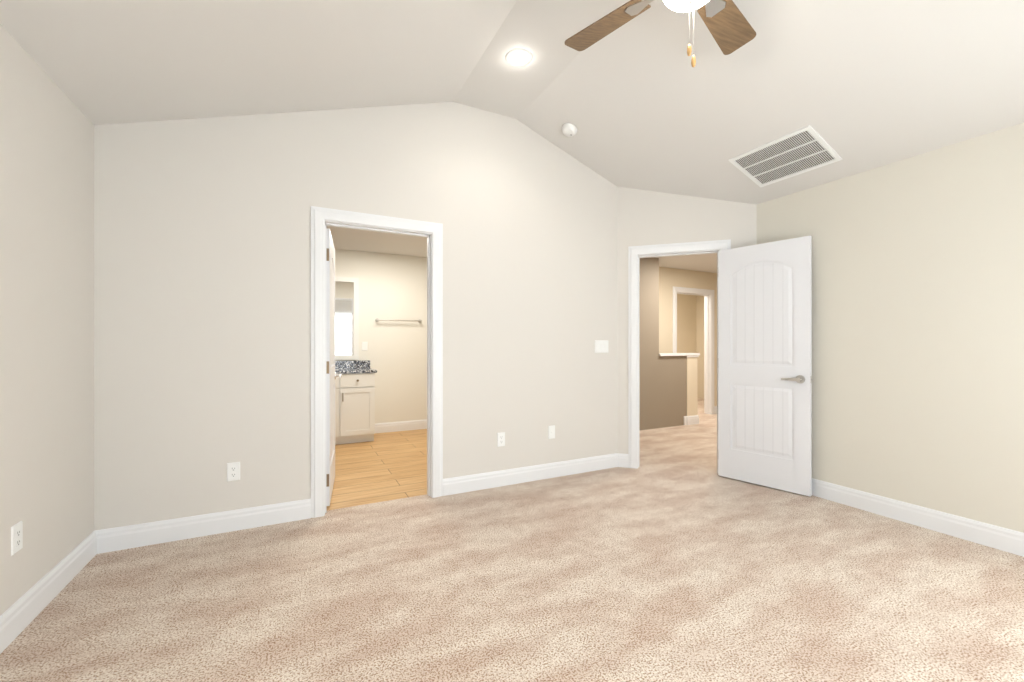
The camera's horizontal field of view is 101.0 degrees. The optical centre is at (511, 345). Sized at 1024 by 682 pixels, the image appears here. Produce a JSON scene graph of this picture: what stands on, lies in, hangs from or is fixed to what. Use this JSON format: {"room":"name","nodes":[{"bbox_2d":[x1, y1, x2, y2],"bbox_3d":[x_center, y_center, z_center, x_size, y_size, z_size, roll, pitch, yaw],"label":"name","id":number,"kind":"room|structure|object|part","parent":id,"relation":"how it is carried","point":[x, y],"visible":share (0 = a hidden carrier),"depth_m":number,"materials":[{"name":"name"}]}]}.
{"room":"empty bedroom","nodes":[
{"label":"empty bedroom","id":0,"kind":"room"},
{"bbox_2d":[0,24,93,615],"bbox_3d":[-2.108,-0.055,1.745,0.120,2.470,7.020,0,0,-27],"label":"wall","id":1,"kind":"structure","parent":0,"point":[46,311],"depth_m":1.91,"materials":[{"name":"white paint"}]},
{"bbox_2d":[11,521,22,555],"bbox_3d":[-2.030,0.790,1.734,0.008,0.117,0.072,0,0,-27],"label":"outlet","id":2,"kind":"object","parent":1,"relation":"attached to","point":[17,537],"visible":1,"depth_m":1.73,"materials":[{"name":"white plastic"}]},
{"bbox_2d":[94,102,616,529],"bbox_3d":[-0.717,-0.400,3.303,4.010,3.160,0.120,0,0,-27],"label":"wall","id":3,"kind":"structure","parent":0,"point":[202,302],"depth_m":2.85,"materials":[{"name":"white paint"}]},
{"bbox_2d":[227,462,239,480],"bbox_3d":[-1.776,0.805,2.694,0.072,0.117,0.008,0,0,-27],"label":"electrical outlet","id":4,"kind":"object","parent":3,"relation":"attached to","point":[233,471],"visible":1,"depth_m":2.69,"materials":[{"name":"white plastic"}]},
{"bbox_2d":[326,228,341,505],"bbox_3d":[-1.452,0.159,3.431,0.182,2.018,0.757,0,0,-27],"label":"door","id":5,"kind":"structure","parent":3,"relation":"in","point":[331,375],"depth_m":3.15,"materials":[{"name":"white wood"}]},
{"bbox_2d":[311,206,442,517],"bbox_3d":[-0.988,0.113,3.157,0.935,2.135,0.140,0,0,-27],"label":"door frame","id":6,"kind":"structure","parent":3,"relation":"attached to","point":[319,215],"depth_m":3.07,"materials":[{"name":"white wood"}]},
{"bbox_2d":[497,432,504,446],"bbox_3d":[-0.090,0.790,3.549,0.072,0.117,0.008,0,0,-27],"label":"electrical outlet","id":7,"kind":"object","parent":3,"relation":"attached to","point":[501,439],"visible":1,"depth_m":3.55,"materials":[{"name":"white plastic"}]},
{"bbox_2d":[548,425,554,438],"bbox_3d":[0.357,0.775,3.775,0.072,0.117,0.010,0,0,-27],"label":"outlet plate","id":8,"kind":"object","parent":3,"relation":"attached to","point":[551,432],"visible":1,"depth_m":3.77,"materials":[{"name":"white plastic"}]},
{"bbox_2d":[595,340,607,352],"bbox_3d":[0.858,0.010,4.029,0.164,0.117,0.010,0,0,-27],"label":"light switch","id":9,"kind":"object","parent":3,"relation":"attached to","point":[601,346],"visible":1,"depth_m":4.03,"materials":[{"name":"white plastic"}]},
{"bbox_2d":[326,429,426,510],"bbox_3d":[-1.567,1.180,4.425,3.510,0.001,2.730,0,0,-27],"label":"floor","id":10,"kind":"structure","parent":0,"point":[386,466],"depth_m":4.02,"materials":[{"name":"brown wood"}]},
{"bbox_2d":[335,360,376,444],"bbox_3d":[-2.312,0.675,5.112,1.222,1.010,0.585,0,0,-27],"label":"bathroom vanity","id":11,"kind":"object","parent":10,"relation":"on","point":[355,403],"visible":0.21,"depth_m":5.07,"materials":[{"name":"wood"}]},
{"bbox_2d":[326,226,426,256],"bbox_3d":[-1.522,-1.290,4.403,3.330,0.080,2.570,0,0,-27],"label":"ceiling","id":12,"kind":"structure","parent":0,"point":[367,241],"depth_m":5.13,"materials":[{"name":"white paint"}]},
{"bbox_2d":[335,249,426,423],"bbox_3d":[-2.130,-0.055,5.602,3.570,2.470,0.120,0,0,-27],"label":"wall","id":13,"kind":"structure","parent":0,"point":[392,286],"depth_m":5.79,"materials":[{"name":"beige paint"}]},
{"bbox_2d":[335,276,358,359],"bbox_3d":[-2.367,-0.352,5.402,0.766,1.075,0.022,0,0,-27],"label":"bathroom mirror","id":14,"kind":"object","parent":13,"relation":"attached to","point":[346,318],"visible":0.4,"depth_m":5.51,"materials":[{"name":"clear glass"}]},
{"bbox_2d":[362,342,367,350],"bbox_3d":[-1.957,0.010,5.617,0.072,0.117,0.010,0,0,-27],"label":"bathroom light switch","id":15,"kind":"object","parent":13,"relation":"attached to","point":[364,346],"visible":1,"depth_m":5.62,"materials":[{"name":"white plastic"}]},
{"bbox_2d":[375,318,421,322],"bbox_3d":[-1.541,-0.342,5.790,0.627,0.048,0.077,0,0,-27],"label":"towel rail","id":16,"kind":"object","parent":13,"relation":"attached to","point":[377,320],"visible":1,"depth_m":5.72,"materials":[{"name":"silver metal"}]},
{"bbox_2d":[375,419,426,432],"bbox_3d":[-1.268,1.115,5.963,1.410,0.130,0.016,0,0,-27],"label":"baseboard","id":17,"kind":"structure","parent":13,"relation":"attached to","point":[399,426],"depth_m":5.81,"materials":[{"name":"white wood"}]},
{"bbox_2d":[0,398,1023,681],"bbox_3d":[1.697,1.180,4.225,9.150,0.001,8.000,0,0,-27],"label":"floor","id":18,"kind":"structure","parent":0,"point":[674,556],"depth_m":1.99,"materials":[{"name":"beige carpet"}]},
{"bbox_2d":[0,0,1023,204],"bbox_3d":[0.632,-1.624,1.627,4.900,0.832,4.330,0,0,-27],"label":"ceiling","id":19,"kind":"structure","parent":0,"point":[639,102],"depth_m":2.46,"materials":[{"name":"white paint"}]},
{"bbox_2d":[505,48,531,66],"bbox_3d":[0.046,-1.937,2.849,0.184,0.006,0.184,0,0,-27],"label":"recessed light","id":20,"kind":"object","parent":19,"relation":"in","point":[518,57],"visible":1,"depth_m":2.84,"materials":[{"name":"white glass"}]},
{"bbox_2d":[562,123,576,136],"bbox_3d":[0.481,-1.798,3.535,0.128,0.075,0.132,0,0,-27],"label":"smoke detector","id":21,"kind":"object","parent":19,"relation":"attached to","point":[569,130],"visible":1,"depth_m":3.50,"materials":[{"name":"white plastic"}]},
{"bbox_2d":[565,0,755,67],"bbox_3d":[0.761,-1.562,1.793,0.985,0.756,0.985,0,0,1],"label":"fan","id":22,"kind":"object","parent":19,"relation":"hanging from","point":[729,27],"visible":1,"depth_m":2.06,"materials":[{"name":"brown wood"}]},
{"bbox_3d":[0.761,-1.497,1.793,0.232,0.050,0.232,0,0,-27],"label":"lamp shade","id":23,"kind":"part","parent":22,"relation":"part of","materials":[{"name":"white glass"}]},
{"bbox_2d":[728,125,841,186],"bbox_3d":[2.020,-1.387,3.155,0.408,0.150,0.590,0,0,-27],"label":"ceiling vent","id":24,"kind":"object","parent":19,"relation":"in","point":[803,150],"visible":1,"depth_m":3.12,"materials":[{"name":"white metal"}]},
{"bbox_2d":[640,257,686,429],"bbox_3d":[1.349,-0.055,5.719,2.740,2.470,0.120,0,0,-27],"label":"wall","id":25,"kind":"structure","parent":0,"point":[649,343],"depth_m":6.00,"materials":[{"name":"beige paint"}]},
{"bbox_2d":[659,353,699,356],"bbox_3d":[2.432,0.145,6.269,0.810,0.060,0.180,0,0,-27],"label":"trim","id":26,"kind":"structure","parent":25,"relation":"on","point":[682,354],"depth_m":6.20,"materials":[{"name":"white wood"}]},
{"bbox_2d":[684,357,698,424],"bbox_3d":[2.652,0.665,6.371,0.296,1.030,0.160,0,0,-27],"label":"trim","id":27,"kind":"structure","parent":25,"relation":"attached to","point":[691,417],"depth_m":6.32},
{"bbox_2d":[655,253,716,272],"bbox_3d":[2.674,-1.290,6.245,5.580,0.080,4.720,0,0,-27],"label":"ceiling","id":28,"kind":"structure","parent":0,"point":[704,262],"depth_m":6.36,"materials":[{"name":"white paint"}]},
{"bbox_2d":[677,294,695,352],"bbox_3d":[2.507,-0.055,8.740,3.580,2.470,0.120,0,0,-27],"label":"wall","id":29,"kind":"structure","parent":0,"point":[690,323],"depth_m":9.36,"materials":[{"name":"beige paint"}]},
{"bbox_2d":[617,187,756,453],"bbox_3d":[1.617,-0.208,3.991,1.262,2.777,0.120,0,0,18],"label":"wall","id":30,"kind":"structure","parent":0,"point":[645,217],"depth_m":4.01,"materials":[{"name":"white paint"}]},
{"bbox_2d":[0,453,1023,653],"bbox_3d":[0.632,1.115,1.627,4.660,0.130,4.090,0,0,-27],"label":"baseboard","id":31,"kind":"structure","parent":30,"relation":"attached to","point":[18,616],"depth_m":2.64,"materials":[{"name":"white wood"}]},
{"bbox_2d":[628,239,730,473],"bbox_3d":[1.566,0.113,3.999,0.890,2.135,0.140,0,0,18],"label":"door frame","id":32,"kind":"structure","parent":30,"relation":"attached to","point":[634,252],"depth_m":4.05,"materials":[{"name":"white wood"}]},
{"bbox_2d":[718,236,812,495],"bbox_3d":[2.112,0.159,3.556,0.234,2.018,0.706,0,0,-27],"label":"door","id":33,"kind":"structure","parent":30,"relation":"in","point":[765,379],"depth_m":3.50,"materials":[{"name":"white wood"}]},
{"bbox_2d":[659,267,716,405],"bbox_3d":[3.276,-0.055,7.246,3.600,2.470,0.120,0,0,-27],"label":"wall","id":34,"kind":"structure","parent":0,"point":[669,278],"depth_m":6.83,"materials":[{"name":"beige paint"}]},
{"bbox_2d":[673,286,713,413],"bbox_3d":[3.017,0.113,7.106,0.990,2.135,0.140,0,0,-27],"label":"door frame","id":35,"kind":"structure","parent":34,"relation":"attached to","point":[707,353],"depth_m":7.24,"materials":[{"name":"white wood"}]},
{"bbox_2d":[696,295,703,398],"bbox_3d":[5.215,-0.055,7.535,0.120,2.470,4.720,0,0,-27],"label":"wall","id":36,"kind":"structure","parent":0,"point":[699,299],"depth_m":9.41,"materials":[{"name":"beige paint"}]},
{"bbox_2d":[757,123,1023,532],"bbox_3d":[2.965,-0.055,2.312,0.120,2.470,3.440,0,0,-27],"label":"wall","id":37,"kind":"structure","parent":0,"point":[918,329],"depth_m":2.75,"materials":[{"name":"beige paint"}]}
]}

